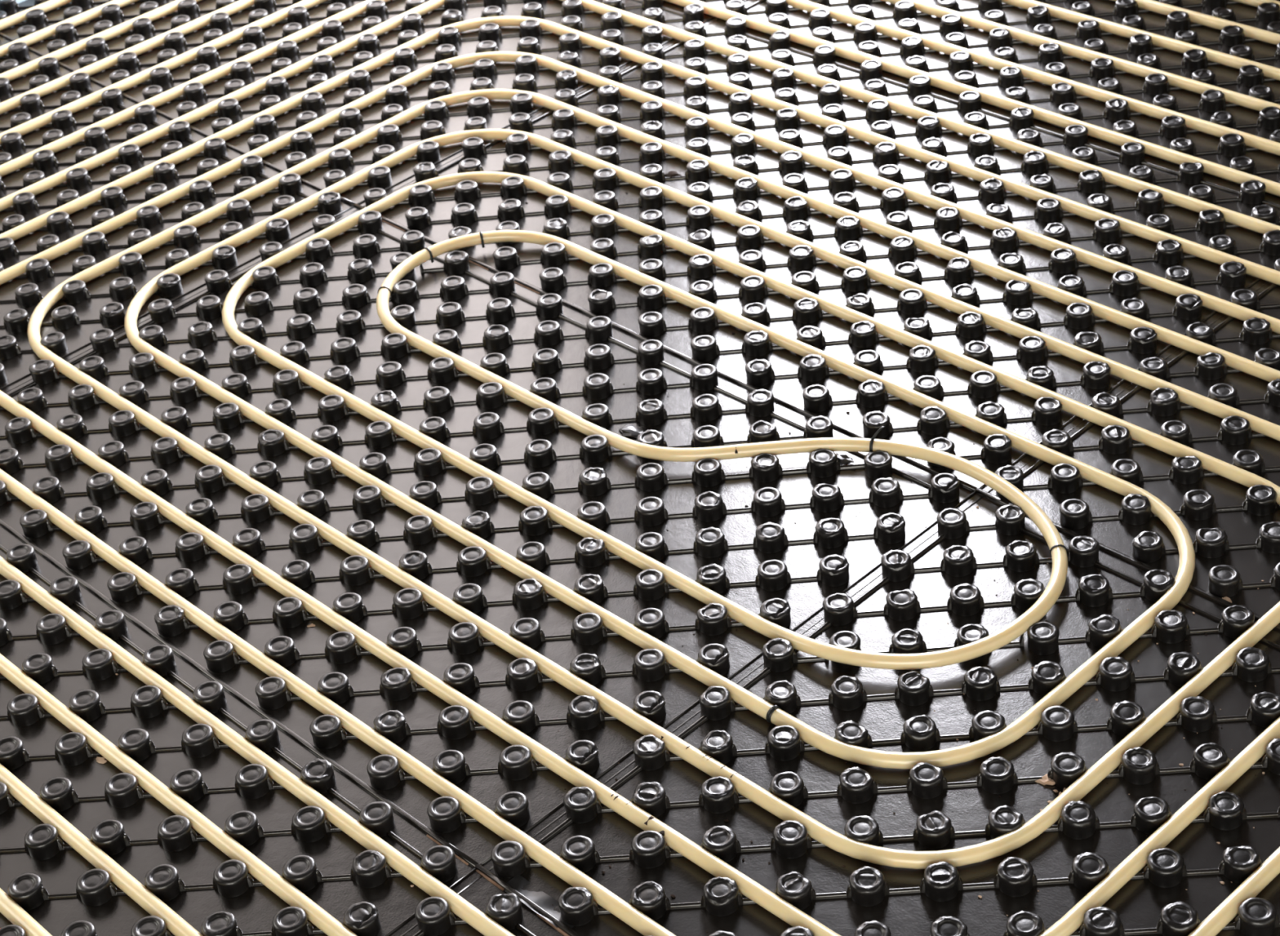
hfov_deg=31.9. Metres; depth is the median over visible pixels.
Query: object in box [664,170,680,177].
clod
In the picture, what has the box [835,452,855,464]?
scrap
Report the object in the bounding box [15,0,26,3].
strip
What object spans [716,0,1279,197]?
panel
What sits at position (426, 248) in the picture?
tie
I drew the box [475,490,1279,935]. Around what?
panel
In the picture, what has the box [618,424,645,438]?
scrap
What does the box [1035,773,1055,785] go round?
chip
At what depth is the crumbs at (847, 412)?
2.33 m
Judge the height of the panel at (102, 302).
0.045 m
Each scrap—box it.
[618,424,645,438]
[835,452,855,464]
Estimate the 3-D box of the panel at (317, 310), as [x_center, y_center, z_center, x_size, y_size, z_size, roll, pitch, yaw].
[-0.304,0.002,2.833,0.804,0.045,1.211,-34,43,-32]
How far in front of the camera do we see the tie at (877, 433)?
2.73 m
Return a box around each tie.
[377,286,391,296]
[423,247,433,262]
[479,231,484,248]
[765,705,781,724]
[869,426,884,451]
[1049,544,1066,556]
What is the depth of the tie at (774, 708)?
2.37 m
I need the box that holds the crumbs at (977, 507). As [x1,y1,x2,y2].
[115,506,1264,915]
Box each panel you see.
[0,0,713,206]
[0,35,351,387]
[0,205,973,871]
[0,525,473,935]
[353,16,1279,492]
[383,867,564,935]
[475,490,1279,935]
[662,0,744,16]
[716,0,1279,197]
[975,258,1279,631]
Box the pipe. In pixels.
[0,0,1279,935]
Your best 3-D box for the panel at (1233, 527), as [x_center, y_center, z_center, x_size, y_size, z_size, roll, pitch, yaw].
[1.116,0.059,2.507,0.810,0.045,1.234,-34,43,-32]
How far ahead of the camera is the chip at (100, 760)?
2.44 m
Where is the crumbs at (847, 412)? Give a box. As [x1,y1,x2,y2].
[525,192,1256,932]
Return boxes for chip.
[96,756,106,764]
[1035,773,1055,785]
[1222,596,1231,603]
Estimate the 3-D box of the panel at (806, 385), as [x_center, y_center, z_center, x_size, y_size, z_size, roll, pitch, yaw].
[0.266,-0.372,3.253,0.814,0.045,1.208,-34,43,-32]
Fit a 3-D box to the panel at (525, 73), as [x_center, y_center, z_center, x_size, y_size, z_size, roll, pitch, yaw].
[-0.570,-0.800,3.993,0.803,0.045,1.197,-34,43,-32]
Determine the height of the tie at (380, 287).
0.020 m
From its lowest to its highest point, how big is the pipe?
0.027 m
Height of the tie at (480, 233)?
0.020 m
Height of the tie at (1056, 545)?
0.021 m
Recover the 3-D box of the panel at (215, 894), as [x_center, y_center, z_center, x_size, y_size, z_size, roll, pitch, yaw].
[-0.872,0.371,2.418,0.810,0.045,1.219,-34,43,-32]
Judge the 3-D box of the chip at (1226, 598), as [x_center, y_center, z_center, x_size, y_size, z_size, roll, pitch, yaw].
[0.647,0.146,2.466,0.009,0.003,0.018,-18,37,-15]
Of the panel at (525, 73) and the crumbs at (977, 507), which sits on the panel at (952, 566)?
the crumbs at (977, 507)
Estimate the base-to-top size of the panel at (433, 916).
0.045 m
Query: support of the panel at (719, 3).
on the floor

